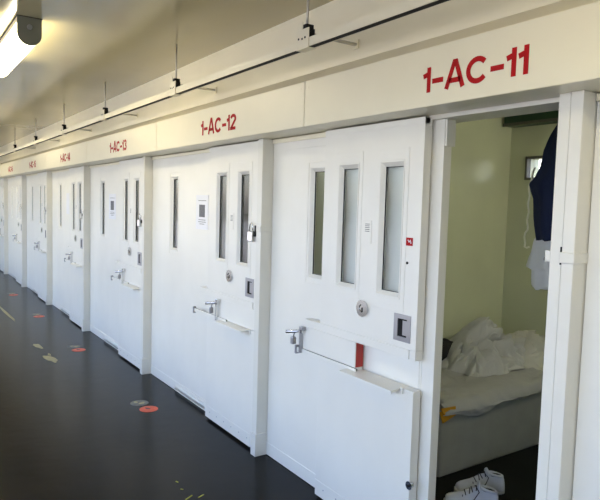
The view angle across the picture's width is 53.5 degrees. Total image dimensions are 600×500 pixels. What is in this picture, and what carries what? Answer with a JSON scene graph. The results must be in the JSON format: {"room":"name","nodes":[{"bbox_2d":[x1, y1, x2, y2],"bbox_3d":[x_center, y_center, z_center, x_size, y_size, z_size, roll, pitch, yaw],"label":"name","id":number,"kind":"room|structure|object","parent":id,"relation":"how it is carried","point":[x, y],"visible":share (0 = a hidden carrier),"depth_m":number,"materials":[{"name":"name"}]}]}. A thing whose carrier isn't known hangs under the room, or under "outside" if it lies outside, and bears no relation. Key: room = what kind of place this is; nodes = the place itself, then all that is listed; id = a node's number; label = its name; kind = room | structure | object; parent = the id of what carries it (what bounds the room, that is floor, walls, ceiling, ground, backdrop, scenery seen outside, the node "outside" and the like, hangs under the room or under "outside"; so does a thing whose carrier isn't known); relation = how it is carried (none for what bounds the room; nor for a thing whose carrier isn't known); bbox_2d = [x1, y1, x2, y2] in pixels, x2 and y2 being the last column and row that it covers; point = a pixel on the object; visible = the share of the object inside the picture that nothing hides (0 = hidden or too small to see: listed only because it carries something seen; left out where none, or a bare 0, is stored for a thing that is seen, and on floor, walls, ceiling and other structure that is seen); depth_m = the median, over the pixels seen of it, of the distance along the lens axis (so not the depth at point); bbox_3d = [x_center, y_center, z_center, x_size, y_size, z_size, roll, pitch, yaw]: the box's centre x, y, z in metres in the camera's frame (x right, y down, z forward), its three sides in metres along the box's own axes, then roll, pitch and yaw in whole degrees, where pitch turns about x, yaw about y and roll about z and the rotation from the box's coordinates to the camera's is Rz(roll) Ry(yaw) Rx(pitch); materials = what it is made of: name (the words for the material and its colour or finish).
{"room":"prison interior","nodes":[
{"label":"prison interior","id":0,"kind":"room"},
{"bbox_2d":[0,0,332,146],"bbox_3d":[-3.761,-1.694,5.331,4.180,0.150,19.570,-1,5,-34],"label":"ceiling","id":1,"kind":"structure","parent":0,"point":[84,45],"depth_m":4.20,"materials":[{"name":"paint"}]},
{"bbox_2d":[0,14,41,77],"bbox_3d":[-2.017,-1.397,4.182,0.148,0.172,1.268,-1,5,-34],"label":"ceiling lamp","id":2,"kind":"object","parent":1,"relation":"attached to","point":[23,33],"visible":1,"depth_m":3.79,"materials":[{"name":"beige paint"}]},
{"bbox_2d":[0,33,33,76],"bbox_3d":[-2.019,-1.351,4.185,0.132,0.066,1.226,-1,5,-34],"label":"diffuser","id":3,"kind":"object","parent":2,"relation":"attached to","point":[21,44],"depth_m":3.94,"materials":[{"name":"white plastic"}]},
{"bbox_2d":[33,119,58,144],"bbox_3d":[-3.617,-1.672,8.485,0.341,0.356,0.104,-1,5,-34],"label":"hanger","id":4,"kind":"object","parent":1,"relation":"attached to","point":[35,137],"visible":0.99,"depth_m":8.40,"materials":[{"name":"beige metal"}]},
{"bbox_2d":[61,104,91,134],"bbox_3d":[-2.662,-1.540,7.085,0.341,0.356,0.104,-1,5,-34],"label":"hanger","id":5,"kind":"object","parent":1,"relation":"attached to","point":[63,126],"visible":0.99,"depth_m":7.00,"materials":[{"name":"beige metal"}]},
{"bbox_2d":[101,82,137,120],"bbox_3d":[-1.729,-1.412,5.718,0.341,0.356,0.104,-1,5,-34],"label":"hanger","id":6,"kind":"object","parent":1,"relation":"attached to","point":[104,110],"visible":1,"depth_m":5.63,"materials":[{"name":"beige metal"}]},
{"bbox_2d":[169,44,216,96],"bbox_3d":[-0.762,-1.278,4.301,0.341,0.356,0.104,-1,5,-34],"label":"hanger","id":7,"kind":"object","parent":1,"relation":"attached to","point":[174,82],"visible":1,"depth_m":4.22,"materials":[{"name":"beige metal"}]},
{"bbox_2d":[296,0,358,52],"bbox_3d":[0.153,-1.152,2.959,0.341,0.356,0.104,-1,5,-34],"label":"hanger","id":8,"kind":"object","parent":1,"relation":"attached to","point":[305,31],"visible":0.98,"depth_m":2.88,"materials":[{"name":"beige metal"}]},
{"bbox_2d":[0,0,450,156],"bbox_3d":[-2.325,-1.324,6.346,0.042,0.042,19.270,-1,5,-34],"label":"rail","id":9,"kind":"object","parent":8,"relation":"hanging from","point":[408,7],"visible":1,"depth_m":3.08,"materials":[{"name":"metal"}]},
{"bbox_2d":[0,270,538,499],"bbox_3d":[-2.553,1.161,6.424,6.100,0.124,19.570,-1,5,-34],"label":"floor","id":10,"kind":"structure","parent":0,"point":[70,429],"depth_m":4.14,"materials":[{"name":"black rubber"}]},
{"bbox_2d":[0,307,14,320],"bbox_3d":[-4.213,0.898,8.522,0.042,0.002,1.425,-1,5,-35],"label":"paint patch","id":11,"kind":"object","parent":10,"relation":"on","point":[2,309],"visible":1,"depth_m":8.39,"materials":[{"name":"white paint"}]},
{"bbox_2d":[43,355,57,362],"bbox_3d":[-2.569,1.122,6.139,0.096,0.002,0.348,-2,6,-44],"label":"paint patch","id":12,"kind":"object","parent":10,"relation":"on","point":[49,358],"visible":1,"depth_m":6.14,"materials":[{"name":"beige paint"}]},
{"bbox_2d":[68,345,80,347],"bbox_3d":[-2.532,1.083,6.674,0.146,0.002,0.146,-1,5,-34],"label":"floor sticker","id":13,"kind":"object","parent":10,"relation":"on","point":[71,346],"visible":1,"depth_m":6.67,"materials":[{"name":"grey plastic"}]},
{"bbox_2d":[72,348,85,351],"bbox_3d":[-2.429,1.096,6.533,0.146,0.003,0.146,-1,5,-34],"label":"floor sticker","id":14,"kind":"object","parent":10,"relation":"on","point":[76,349],"visible":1,"depth_m":6.54,"materials":[{"name":"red plastic"}]},
{"bbox_2d":[130,400,148,405],"bbox_3d":[-1.315,1.252,4.873,0.146,0.002,0.146,-1,5,-34],"label":"floor sticker","id":15,"kind":"object","parent":10,"relation":"on","point":[137,402],"visible":1,"depth_m":4.87,"materials":[{"name":"grey plastic"}]},
{"bbox_2d":[139,406,157,411],"bbox_3d":[-1.204,1.265,4.737,0.146,0.003,0.146,-1,5,-34],"label":"floor sticker","id":16,"kind":"object","parent":10,"relation":"on","point":[145,408],"visible":1,"depth_m":4.73,"materials":[{"name":"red plastic"}]},
{"bbox_2d":[443,481,497,499],"bbox_3d":[0.953,1.356,3.305,0.300,0.149,0.105,2,4,9],"label":"sneaker","id":17,"kind":"object","parent":10,"relation":"on","point":[480,492],"visible":1,"depth_m":3.29,"materials":[{"name":"white leather"}]},
{"bbox_2d":[454,467,504,494],"bbox_3d":[1.054,1.346,3.478,0.300,0.149,0.105,1,4,-5],"label":"sneaker","id":18,"kind":"object","parent":10,"relation":"on","point":[493,479],"visible":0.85,"depth_m":3.46,"materials":[{"name":"white leather"}]},
{"bbox_2d":[436,391,541,476],"bbox_3d":[1.303,1.157,4.442,1.648,0.396,0.833,-1,5,-34],"label":"bunk","id":19,"kind":"object","parent":10,"relation":"on","point":[464,441],"visible":0.18,"depth_m":3.90,"materials":[{"name":"paint"}]},
{"bbox_2d":[439,406,455,422],"bbox_3d":[0.897,0.997,3.605,0.140,0.097,0.012,-1,5,-34],"label":"strap","id":20,"kind":"object","parent":19,"relation":"on","point":[444,418],"visible":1,"depth_m":3.59,"materials":[{"name":"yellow fabric"}]},
{"bbox_2d":[439,367,542,415],"bbox_3d":[1.318,0.937,4.398,1.653,0.145,0.879,-1,5,-34],"label":"mattress","id":21,"kind":"object","parent":19,"relation":"on","point":[471,395],"visible":0.33,"depth_m":3.96,"materials":[{"name":"white fabric"}]},
{"bbox_2d":[442,338,452,360],"bbox_3d":[1.050,0.785,4.579,0.415,0.199,0.206,-1,5,-34],"label":"pillow","id":22,"kind":"object","parent":21,"relation":"on","point":[446,344],"visible":0.15,"depth_m":4.51,"materials":[{"name":"black fabric"}]},
{"bbox_2d":[441,317,526,376],"bbox_3d":[1.454,0.693,4.615,0.930,0.380,0.629,-1,5,-34],"label":"blanket","id":23,"kind":"object","parent":21,"relation":"on","point":[480,348],"visible":0.8,"depth_m":4.44,"materials":[{"name":"fabric"}]},
{"bbox_2d":[506,330,544,370],"bbox_3d":[1.787,0.755,4.744,0.502,0.237,0.732,-1,5,-34],"label":"sheet","id":24,"kind":"object","parent":21,"relation":"on","point":[534,346],"visible":0.34,"depth_m":4.54,"materials":[{"name":"grey fabric"}]},
{"bbox_2d":[0,0,599,177],"bbox_3d":[-2.000,-1.314,6.568,0.162,0.692,19.270,-1,5,-34],"label":"wall","id":25,"kind":"structure","parent":0,"point":[451,16],"depth_m":3.59,"materials":[{"name":"paint"}]},
{"bbox_2d":[0,161,7,177],"bbox_3d":[-6.760,-1.769,13.241,0.185,0.338,2.854,-1,5,-34],"label":"header panel","id":26,"kind":"object","parent":25,"relation":"attached to","point":[6,161],"visible":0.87,"depth_m":12.12,"materials":[{"name":"paint"}]},
{"bbox_2d":[0,178,3,271],"bbox_3d":[-6.623,-0.557,13.153,0.127,2.040,0.950,-1,5,-34],"label":"door","id":27,"kind":"structure","parent":26,"relation":"attached to","point":[1,179],"depth_m":13.07,"materials":[{"name":"paint"}]},
{"bbox_2d":[3,177,8,273],"bbox_3d":[-6.285,-0.513,12.761,0.140,2.066,0.078,-1,5,-34],"label":"trim","id":28,"kind":"structure","parent":25,"relation":"attached to","point":[5,180],"depth_m":12.72,"materials":[{"name":"paint"}]},
{"bbox_2d":[1,154,30,176],"bbox_3d":[-5.351,-1.575,11.176,0.185,0.338,2.149,-1,5,-34],"label":"header panel","id":29,"kind":"object","parent":25,"relation":"attached to","point":[11,168],"visible":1,"depth_m":11.05,"materials":[{"name":"paint"}]},
{"bbox_2d":[7,176,21,283],"bbox_3d":[-5.705,-0.430,11.860,0.187,2.058,2.079,-1,5,-34],"label":"door","id":30,"kind":"structure","parent":29,"relation":"attached to","point":[18,241],"depth_m":11.99,"materials":[{"name":"paint"}]},
{"bbox_2d":[21,175,26,286],"bbox_3d":[-5.074,-0.346,10.987,0.140,2.066,0.078,-1,5,-34],"label":"trim","id":31,"kind":"structure","parent":25,"relation":"attached to","point":[23,177],"depth_m":10.95,"materials":[{"name":"paint"}]},
{"bbox_2d":[20,146,58,173],"bbox_3d":[-4.140,-1.407,9.401,0.185,0.338,2.149,-1,5,-34],"label":"header panel","id":32,"kind":"object","parent":25,"relation":"attached to","point":[36,162],"visible":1,"depth_m":9.25,"materials":[{"name":"paint"}]},
{"bbox_2d":[26,172,45,301],"bbox_3d":[-4.494,-0.263,10.086,0.187,2.058,2.079,-1,5,-34],"label":"door","id":33,"kind":"structure","parent":32,"relation":"attached to","point":[41,177],"depth_m":10.17,"materials":[{"name":"paint"}]},
{"bbox_2d":[45,171,52,304],"bbox_3d":[-3.863,-0.179,9.212,0.140,2.066,0.078,-1,5,-34],"label":"trim","id":34,"kind":"structure","parent":25,"relation":"attached to","point":[49,294],"depth_m":9.17,"materials":[{"name":"paint"}]},
{"bbox_2d":[46,134,101,169],"bbox_3d":[-2.929,-1.240,7.626,0.185,0.338,2.149,-1,5,-34],"label":"header panel","id":35,"kind":"object","parent":25,"relation":"attached to","point":[74,154],"visible":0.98,"depth_m":7.43,"materials":[{"name":"paint"}]},
{"bbox_2d":[51,166,82,327],"bbox_3d":[-3.283,-0.096,8.311,0.187,2.058,2.079,-1,5,-34],"label":"door","id":36,"kind":"structure","parent":35,"relation":"attached to","point":[75,258],"depth_m":8.31,"materials":[{"name":"paint"}]},
{"bbox_2d":[66,193,68,213],"bbox_3d":[-3.241,-0.648,8.310,0.002,0.290,0.160,-1,5,-34],"label":"paper notice","id":37,"kind":"object","parent":36,"relation":"attached to","point":[67,194],"visible":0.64,"depth_m":8.32,"materials":[{"name":"white paper"}]},
{"bbox_2d":[69,263,80,267],"bbox_3d":[-2.898,0.196,7.676,0.066,0.022,0.395,-1,5,-34],"label":"shelf","id":38,"kind":"object","parent":36,"relation":"attached to","point":[77,265],"depth_m":7.67,"materials":[{"name":"metal"}]},
{"bbox_2d":[82,165,89,331],"bbox_3d":[-2.652,-0.012,7.437,0.140,2.066,0.078,-1,5,-34],"label":"trim","id":39,"kind":"structure","parent":25,"relation":"attached to","point":[86,170],"depth_m":7.40,"materials":[{"name":"paint"}]},
{"bbox_2d":[87,112,175,162],"bbox_3d":[-1.718,-1.073,5.852,0.185,0.338,2.149,-1,5,-34],"label":"header panel","id":40,"kind":"object","parent":25,"relation":"attached to","point":[138,140],"visible":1,"depth_m":5.61,"materials":[{"name":"paint"}]},
{"bbox_2d":[89,158,142,368],"bbox_3d":[-2.072,0.071,6.536,0.187,2.058,2.079,-1,5,-34],"label":"door","id":41,"kind":"structure","parent":40,"relation":"attached to","point":[129,278],"depth_m":6.46,"materials":[{"name":"paint"}]},
{"bbox_2d":[109,194,115,218],"bbox_3d":[-2.087,-0.484,6.617,0.004,0.280,0.250,-1,5,-34],"label":"paper notice","id":42,"kind":"object","parent":41,"relation":"attached to","point":[112,197],"visible":1,"depth_m":6.61,"materials":[{"name":"white paper"}]},
{"bbox_2d":[120,283,138,289],"bbox_3d":[-1.687,0.363,5.901,0.066,0.022,0.395,-1,5,-34],"label":"shelf","id":43,"kind":"object","parent":41,"relation":"attached to","point":[132,286],"depth_m":5.86,"materials":[{"name":"metal"}]},
{"bbox_2d":[140,156,152,374],"bbox_3d":[-1.441,0.155,5.662,0.140,2.066,0.078,-1,5,-34],"label":"trim","id":44,"kind":"structure","parent":25,"relation":"attached to","point":[147,178],"depth_m":5.62,"materials":[{"name":"paint"}]},
{"bbox_2d":[156,67,331,152],"bbox_3d":[-0.507,-0.906,4.077,0.185,0.338,2.149,-1,5,-34],"label":"header panel","id":45,"kind":"object","parent":25,"relation":"attached to","point":[276,110],"visible":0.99,"depth_m":3.74,"materials":[{"name":"paint"}]},
{"bbox_2d":[151,141,257,447],"bbox_3d":[-0.861,0.238,4.761,0.187,2.058,2.079,-1,5,-34],"label":"door","id":46,"kind":"structure","parent":45,"relation":"attached to","point":[233,171],"depth_m":4.50,"materials":[{"name":"paint"}]},
{"bbox_2d":[196,195,208,229],"bbox_3d":[-0.773,-0.297,4.691,0.004,0.270,0.225,-1,5,-34],"label":"paper notice","id":47,"kind":"object","parent":46,"relation":"attached to","point":[202,201],"visible":0.99,"depth_m":4.68,"materials":[{"name":"white paper"}]},
{"bbox_2d":[199,205,204,216],"bbox_3d":[-0.772,-0.308,4.687,0.002,0.097,0.103,-1,5,-34],"label":"picture","id":48,"kind":"object","parent":47,"relation":"attached to","point":[201,207],"depth_m":4.69},
{"bbox_2d":[214,320,248,333],"bbox_3d":[-0.476,0.530,4.126,0.066,0.022,0.395,-1,5,-34],"label":"shelf","id":49,"kind":"object","parent":46,"relation":"attached to","point":[238,327],"depth_m":4.09,"materials":[{"name":"metal"}]},
{"bbox_2d":[247,281,251,293],"bbox_3d":[-0.335,0.251,3.969,0.002,0.084,0.060,-1,5,-34],"label":"door handle","id":50,"kind":"object","parent":46,"relation":"on","point":[249,283],"depth_m":3.97,"materials":[{"name":"metal"}]},
{"bbox_2d":[250,138,274,456],"bbox_3d":[-0.230,0.322,3.888,0.140,2.066,0.078,-1,5,-34],"label":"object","id":51,"kind":"structure","parent":25,"relation":"attached to","point":[265,146],"depth_m":3.85,"materials":[{"name":"paint"}]},
{"bbox_2d":[416,119,451,499],"bbox_3d":[0.610,0.441,2.737,0.050,2.048,0.075,-1,5,-34],"label":"trim","id":52,"kind":"structure","parent":25,"relation":"attached to","point":[440,153],"depth_m":2.70,"materials":[{"name":"paint"}]},
{"bbox_2d":[445,119,455,146],"bbox_3d":[0.665,-0.517,2.637,0.055,0.116,0.015,-1,5,-34],"label":"trim","id":53,"kind":"structure","parent":25,"relation":"attached to","point":[450,134],"depth_m":2.63,"materials":[{"name":"paint"}]},
{"bbox_2d":[304,0,599,129],"bbox_3d":[1.092,-0.686,1.734,0.185,0.338,3.529,-1,5,-34],"label":"header panel","id":54,"kind":"object","parent":25,"relation":"attached to","point":[550,50],"visible":1,"depth_m":2.26,"materials":[{"name":"paint"}]},
{"bbox_2d":[266,116,432,499],"bbox_3d":[0.158,0.379,3.269,0.187,2.058,1.394,-1,5,-34],"label":"door","id":55,"kind":"structure","parent":54,"relation":"attached to","point":[377,182],"depth_m":3.10,"materials":[{"name":"paint"}]},
{"bbox_2d":[338,368,399,393],"bbox_3d":[0.337,0.642,2.935,0.066,0.022,0.395,-1,5,-34],"label":"shelf","id":56,"kind":"object","parent":55,"relation":"attached to","point":[389,387],"depth_m":2.91,"materials":[{"name":"metal"}]},
{"bbox_2d":[398,318,406,337],"bbox_3d":[0.478,0.364,2.777,0.002,0.084,0.060,-1,5,-34],"label":"door handle","id":57,"kind":"object","parent":55,"relation":"on","point":[402,322],"depth_m":2.77,"materials":[{"name":"metal"}]},
{"bbox_2d":[429,97,559,122],"bbox_3d":[0.831,-0.567,2.432,0.160,0.018,0.670,-1,5,-34],"label":"trim","id":58,"kind":"structure","parent":25,"relation":"attached to","point":[550,104],"depth_m":2.39,"materials":[{"name":"paint"}]},
{"bbox_2d":[535,90,597,499],"bbox_3d":[0.944,0.484,2.167,0.140,2.066,0.138,-1,5,-34],"label":"trim","id":59,"kind":"structure","parent":25,"relation":"attached to","point":[567,256],"depth_m":2.09,"materials":[{"name":"paint"}]},
{"bbox_2d":[572,93,599,499],"bbox_3d":[1.674,0.571,1.166,0.062,2.042,2.351,-1,5,-34],"label":"door","id":60,"kind":"structure","parent":25,"relation":"in","point":[586,480],"depth_m":2.09,"materials":[{"name":"paint"}]},
{"bbox_2d":[443,117,511,339],"bbox_3d":[0.798,0.113,4.556,2.320,2.440,0.080,-1,5,-34],"label":"wall","id":61,"kind":"structure","parent":0,"point":[480,156],"depth_m":4.93,"materials":[{"name":"paint"}]},
{"bbox_2d":[501,123,557,335],"bbox_3d":[-0.053,-0.328,7.989,0.150,2.760,19.270,-1,5,-34],"label":"wall","id":62,"kind":"structure","parent":0,"point":[524,307],"depth_m":5.03,"materials":[{"name":"paint"}]},
{"bbox_2d":[503,110,558,127],"bbox_3d":[2.068,-1.034,4.580,0.150,0.082,1.080,-1,5,-34],"label":"vent box","id":63,"kind":"object","parent":62,"relation":"attached to","point":[551,117],"visible":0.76,"depth_m":4.78,"materials":[{"name":"green metal"}]},
{"bbox_2d":[524,156,541,179],"bbox_3d":[1.990,-0.674,4.898,0.104,0.195,0.245,-1,5,-34],"label":"window","id":64,"kind":"structure","parent":62,"relation":"in","point":[537,159],"depth_m":4.96,"materials":[{"name":"white glass"}]},
{"bbox_2d":[526,237,550,289],"bbox_3d":[1.440,0.079,3.275,0.129,0.314,0.452,-1,5,-34],"label":"shirt","id":65,"kind":"object","parent":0,"point":[539,268],"visible":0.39,"depth_m":3.34,"materials":[{"name":"white fabric"}]},
{"bbox_3d":[1.697,-0.833,3.265,2.249,0.036,0.006,-1,5,-34],"label":"clothes line","id":66,"kind":"object","parent":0,"visible":0},
{"bbox_2d":[529,124,557,240],"bbox_3d":[1.479,-0.441,3.213,0.250,0.816,0.518,-1,5,-34],"label":"jacket","id":67,"kind":"object","parent":66,"relation":"hanging from","point":[542,185],"visible":0.34,"depth_m":3.23,"materials":[{"name":"blue fabric"}]},
{"bbox_2d":[523,167,535,248],"bbox_3d":[1.307,-0.238,3.388,0.012,0.463,0.055,-1,5,-34],"label":"cord","id":68,"kind":"object","parent":67,"relation":"hanging from","point":[532,175],"visible":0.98,"depth_m":3.39,"materials":[{"name":"grey fabric"}]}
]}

